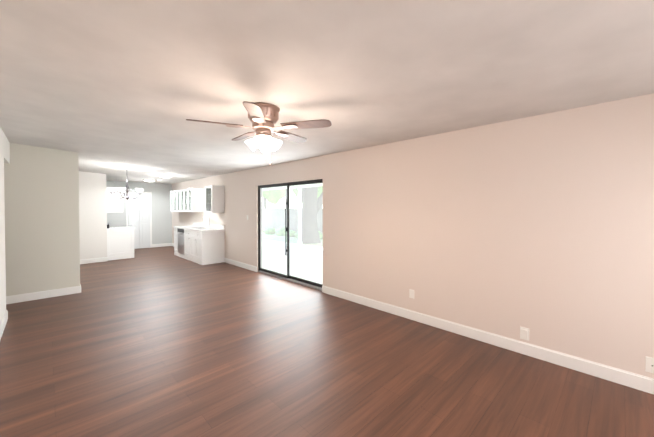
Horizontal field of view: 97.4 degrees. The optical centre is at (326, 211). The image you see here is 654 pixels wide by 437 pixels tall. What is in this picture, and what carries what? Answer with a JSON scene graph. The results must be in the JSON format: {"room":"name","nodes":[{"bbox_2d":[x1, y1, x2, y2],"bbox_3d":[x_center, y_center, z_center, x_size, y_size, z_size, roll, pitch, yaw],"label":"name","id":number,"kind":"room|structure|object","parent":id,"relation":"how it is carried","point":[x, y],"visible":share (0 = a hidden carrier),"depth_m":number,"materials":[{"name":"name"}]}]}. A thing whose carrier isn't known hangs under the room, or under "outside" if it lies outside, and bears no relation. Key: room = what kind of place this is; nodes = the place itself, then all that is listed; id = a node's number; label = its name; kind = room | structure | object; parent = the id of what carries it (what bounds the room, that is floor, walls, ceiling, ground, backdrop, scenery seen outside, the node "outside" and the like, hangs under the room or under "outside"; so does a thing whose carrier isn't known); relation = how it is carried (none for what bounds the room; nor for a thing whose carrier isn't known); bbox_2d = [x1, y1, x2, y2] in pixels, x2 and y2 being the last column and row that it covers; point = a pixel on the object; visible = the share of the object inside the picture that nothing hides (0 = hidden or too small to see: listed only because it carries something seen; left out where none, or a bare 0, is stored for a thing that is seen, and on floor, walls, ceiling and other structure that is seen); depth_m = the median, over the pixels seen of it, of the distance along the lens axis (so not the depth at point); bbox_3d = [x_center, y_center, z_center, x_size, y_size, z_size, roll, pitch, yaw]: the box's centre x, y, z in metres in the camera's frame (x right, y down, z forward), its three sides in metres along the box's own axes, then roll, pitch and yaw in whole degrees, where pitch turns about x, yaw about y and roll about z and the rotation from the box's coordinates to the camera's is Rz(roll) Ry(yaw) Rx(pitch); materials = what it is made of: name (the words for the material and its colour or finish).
{"room":"empty living room","nodes":[
{"label":"empty living room","id":0,"kind":"room"},
{"bbox_2d":[0,127,9,323],"bbox_3d":[-2.155,0.135,1.539,0.120,2.720,8.230,-1,1,-44],"label":"wall","id":1,"kind":"structure","parent":0,"point":[4,150],"depth_m":3.71,"materials":[{"name":"white paint"}]},
{"bbox_2d":[0,310,7,339],"bbox_3d":[-1.796,1.437,1.286,0.016,0.125,7.340,-1,1,-44],"label":"baseboard","id":2,"kind":"structure","parent":1,"relation":"attached to","point":[3,322],"depth_m":3.57,"materials":[{"name":"white wood"}]},
{"bbox_2d":[6,286,79,303],"bbox_3d":[-5.100,1.393,4.422,1.980,0.125,0.016,-1,1,-44],"label":"baseboard","id":3,"kind":"structure","parent":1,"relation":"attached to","point":[40,295],"depth_m":4.77,"materials":[{"name":"white wood"}]},
{"bbox_2d":[4,143,79,295],"bbox_3d":[-7.119,0.068,6.406,2.080,2.720,5.670,-1,1,-44],"label":"wall block","id":4,"kind":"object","parent":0,"point":[42,234],"visible":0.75,"depth_m":4.77,"materials":[{"name":"white paint"}]},
{"bbox_2d":[79,171,106,259],"bbox_3d":[-6.506,0.048,7.833,0.790,2.720,0.120,-1,1,-44],"label":"wall","id":5,"kind":"structure","parent":0,"point":[93,214],"depth_m":7.86,"materials":[{"name":"white paint"}]},
{"bbox_2d":[80,257,106,263],"bbox_3d":[-6.453,1.345,7.808,0.774,0.125,0.016,-1,1,-44],"label":"baseboard","id":6,"kind":"structure","parent":5,"relation":"attached to","point":[92,260],"depth_m":7.86,"materials":[{"name":"white wood"}]},
{"bbox_2d":[106,187,122,212],"bbox_3d":[-6.342,-0.337,8.521,0.400,0.730,0.616,-1,1,-44],"label":"upper cabinet","id":7,"kind":"object","parent":5,"relation":"attached to","point":[114,204],"visible":0.54,"depth_m":8.30,"materials":[{"name":"white wood"}]},
{"bbox_2d":[106,181,171,248],"bbox_3d":[-7.306,0.013,10.320,3.115,2.720,0.200,-1,1,-44],"label":"wall","id":8,"kind":"structure","parent":0,"point":[161,223],"depth_m":10.96,"materials":[{"name":"grey paint"}]},
{"bbox_2d":[126,192,151,248],"bbox_3d":[-6.883,0.325,10.553,0.800,2.090,0.064,-1,1,-44],"label":"door","id":9,"kind":"structure","parent":8,"relation":"attached to","point":[138,208],"depth_m":10.58,"materials":[{"name":"white"}]},
{"bbox_2d":[152,243,171,247],"bbox_3d":[-6.370,1.300,11.100,0.679,0.125,0.016,-1,1,-44],"label":"baseboard","id":10,"kind":"structure","parent":8,"relation":"attached to","point":[162,245],"depth_m":11.10,"materials":[{"name":"white wood"}]},
{"bbox_2d":[0,246,653,436],"bbox_3d":[-3.079,1.493,4.617,5.345,0.080,14.300,-1,1,-44],"label":"floor","id":11,"kind":"structure","parent":0,"point":[165,341],"depth_m":2.66,"materials":[{"name":"brown wood"}]},
{"bbox_2d":[107,224,134,260],"bbox_3d":[-6.248,0.863,8.644,0.684,1.066,0.675,-1,1,-44],"label":"base cabinet","id":12,"kind":"object","parent":11,"relation":"on","point":[120,242],"visible":0.85,"depth_m":8.41,"materials":[{"name":"white wood"}]},
{"bbox_2d":[173,227,176,254],"bbox_3d":[-4.549,0.949,9.284,0.620,0.875,0.349,-1,1,-44],"label":"base cabinet","id":13,"kind":"object","parent":11,"relation":"on","point":[175,228],"depth_m":9.12,"materials":[{"name":"white wood"}]},
{"bbox_2d":[177,227,184,258],"bbox_3d":[-4.219,0.954,8.944,0.622,0.875,0.600,-1,1,-44],"label":"dishwasher","id":14,"kind":"object","parent":11,"relation":"on","point":[180,230],"depth_m":8.69,"materials":[{"name":"white metal"}]},
{"bbox_2d":[185,231,192,261],"bbox_3d":[-3.675,0.962,8.387,0.620,0.875,0.957,-1,1,-44],"label":"base cabinet","id":15,"kind":"object","parent":11,"relation":"on","point":[188,234],"depth_m":8.22,"materials":[{"name":"white wood"}]},
{"bbox_2d":[193,231,224,264],"bbox_3d":[-3.243,0.968,7.944,0.620,0.875,0.506,-1,1,-44],"label":"base cabinet","id":16,"kind":"object","parent":11,"relation":"on","point":[201,243],"depth_m":7.76,"materials":[{"name":"white wood"}]},
{"bbox_2d":[185,227,220,230],"bbox_3d":[-3.871,0.502,8.575,0.630,0.040,2.345,-1,1,-44],"label":"countertop","id":17,"kind":"structure","parent":16,"relation":"on","point":[186,228],"depth_m":8.19,"materials":[{"name":"white stone"}]},
{"bbox_2d":[0,0,653,183],"bbox_3d":[-3.079,-1.127,4.580,5.345,0.280,14.300,-1,1,-44],"label":"ceiling","id":18,"kind":"structure","parent":0,"point":[110,89],"depth_m":1.99,"materials":[{"name":"paint"}]},
{"bbox_2d":[107,167,143,199],"bbox_3d":[-4.671,-0.646,6.701,0.726,0.758,0.704,-1,1,-44],"label":"chandelier","id":19,"kind":"object","parent":18,"relation":"hanging from","point":[127,189],"visible":1,"depth_m":6.63,"materials":[{"name":"white glass"}]},
{"bbox_2d":[143,179,154,181],"bbox_3d":[-5.858,-1.017,9.482,0.350,0.077,0.350,-1,1,-44],"label":"ceiling light","id":20,"kind":"object","parent":18,"relation":"attached to","point":[149,180],"visible":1,"depth_m":9.38,"materials":[{"name":"silver metal"}]},
{"bbox_2d":[159,174,171,177],"bbox_3d":[-4.603,-0.999,8.193,0.350,0.077,0.350,-1,1,-44],"label":"ceiling light","id":21,"kind":"object","parent":18,"relation":"attached to","point":[164,176],"visible":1,"depth_m":8.08,"materials":[{"name":"white glass"}]},
{"bbox_2d":[186,101,331,164],"bbox_3d":[-0.616,-0.701,2.730,1.248,0.528,1.216,-1,1,-44],"label":"ceiling fan","id":22,"kind":"object","parent":18,"relation":"hanging from","point":[263,118],"visible":1,"depth_m":2.61,"materials":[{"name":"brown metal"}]},
{"bbox_2d":[172,93,653,378],"bbox_3d":[-1.218,0.067,6.409,0.150,2.720,14.300,-1,1,-44],"label":"wall","id":23,"kind":"structure","parent":0,"point":[541,227],"depth_m":3.09,"materials":[{"name":"beige paint"}]},
{"bbox_2d":[170,192,173,211],"bbox_3d":[-5.244,-0.366,10.180,0.340,0.742,0.771,-1,1,-44],"label":"upper cabinet","id":24,"kind":"object","parent":23,"relation":"attached to","point":[171,193],"depth_m":10.32,"materials":[{"name":"white wood"}]},
{"bbox_2d":[174,189,181,211],"bbox_3d":[-4.759,-0.359,9.683,0.340,0.742,0.823,-1,1,-44],"label":"upper cabinet","id":25,"kind":"object","parent":23,"relation":"attached to","point":[177,193],"depth_m":9.85,"materials":[{"name":"white wood"}]},
{"bbox_2d":[182,188,202,211],"bbox_3d":[-4.275,-0.352,9.186,0.340,0.742,0.772,-1,1,-44],"label":"upper cabinet","id":26,"kind":"object","parent":23,"relation":"attached to","point":[187,200],"depth_m":8.97,"materials":[{"name":"white wood"}]},
{"bbox_2d":[193,223,224,230],"bbox_3d":[-3.652,0.426,8.787,0.020,0.105,2.345,-1,1,-44],"label":"backsplash","id":27,"kind":"structure","parent":23,"relation":"attached to","point":[194,224],"depth_m":8.82,"materials":[{"name":"white tile"}]},
{"bbox_2d":[205,185,223,212],"bbox_3d":[-3.140,-0.336,8.000,0.368,0.742,0.478,-1,1,-44],"label":"upper cabinet","id":28,"kind":"object","parent":23,"relation":"attached to","point":[214,198],"visible":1,"depth_m":7.87,"materials":[{"name":"white wood"}]},
{"bbox_2d":[224,258,256,271],"bbox_3d":[-2.249,1.352,7.367,0.016,0.125,1.705,-1,1,-44],"label":"baseboard","id":29,"kind":"structure","parent":23,"relation":"attached to","point":[242,265],"depth_m":7.27,"materials":[{"name":"white wood"}]},
{"bbox_2d":[258,179,322,290],"bbox_3d":[-0.814,0.418,5.991,0.112,2.030,2.250,-1,1,-44],"label":"sliding glass door","id":30,"kind":"structure","parent":23,"relation":"attached to","point":[304,282],"depth_m":5.98,"materials":[{"name":"black metal"}]},
{"bbox_2d":[262,183,322,190],"bbox_3d":[0.116,-1.112,8.180,4.255,0.370,20.000,-1,1,-44],"label":"roof","id":31,"kind":"structure","parent":23,"relation":"attached to","point":[294,186],"depth_m":12.06,"materials":[{"name":"white"}]},
{"bbox_2d":[409,289,413,298],"bbox_3d":[1.146,1.113,3.882,0.008,0.116,0.072,-1,1,-44],"label":"electrical outlet plate","id":32,"kind":"object","parent":23,"relation":"attached to","point":[411,293],"visible":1,"depth_m":3.88,"materials":[{"name":"white plastic"}]},
{"bbox_2d":[322,285,653,393],"bbox_3d":[1.744,1.409,3.268,0.016,0.125,5.240,-1,1,-44],"label":"baseboard","id":33,"kind":"structure","parent":23,"relation":"attached to","point":[626,378],"depth_m":3.00,"materials":[{"name":"white wood"}]},
{"bbox_2d":[520,326,528,340],"bbox_3d":[2.035,1.261,2.962,0.022,0.125,0.080,-1,1,-44],"label":"electrical outlet plate","id":34,"kind":"object","parent":23,"relation":"attached to","point":[524,333],"visible":1,"depth_m":2.96,"materials":[{"name":"white plastic"}]},
{"bbox_2d":[645,356,653,373],"bbox_3d":[2.667,1.255,2.321,0.010,0.125,0.125,-1,1,-44],"label":"electrical outlet plate","id":35,"kind":"object","parent":23,"relation":"attached to","point":[649,367],"visible":1,"depth_m":2.35,"materials":[{"name":"white plastic"}]},
{"label":"outside","id":36,"kind":"structure","parent":0,"visible":0},
{"bbox_2d":[262,239,322,283],"bbox_3d":[0.009,1.569,8.113,3.955,0.270,20.000,-1,1,-44],"label":"patio slab","id":37,"kind":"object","parent":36,"point":[299,260],"depth_m":8.54,"materials":[{"name":"concrete"}]},
{"bbox_2d":[297,188,301,244],"bbox_3d":[-1.140,0.199,12.001,0.150,2.360,0.140,-1,1,-44],"label":"patio column","id":38,"kind":"structure","parent":37,"relation":"on","point":[299,241],"depth_m":11.96,"materials":[{"name":"white"}]},
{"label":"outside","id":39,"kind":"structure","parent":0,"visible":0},
{"bbox_2d":[262,233,322,246],"bbox_3d":[8.823,1.446,22.281,36.355,0.120,70.000,-1,1,-44],"label":"lawn","id":40,"kind":"structure","parent":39,"point":[275,237],"depth_m":15.22,"materials":[{"name":"green plant"}]},
{"bbox_2d":[262,186,322,243],"bbox_3d":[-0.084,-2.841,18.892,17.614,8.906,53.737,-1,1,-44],"label":"oak tree","id":41,"kind":"object","parent":40,"relation":"on","point":[313,193],"depth_m":13.55,"materials":[{"name":"green plant"}]},
{"bbox_2d":[262,208,322,233],"bbox_3d":[-1.679,0.634,17.620,0.110,1.655,52.083,-1,1,-44],"label":"fence","id":42,"kind":"object","parent":40,"relation":"on","point":[267,219],"depth_m":18.88,"materials":[{"name":"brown wood"}]}
]}

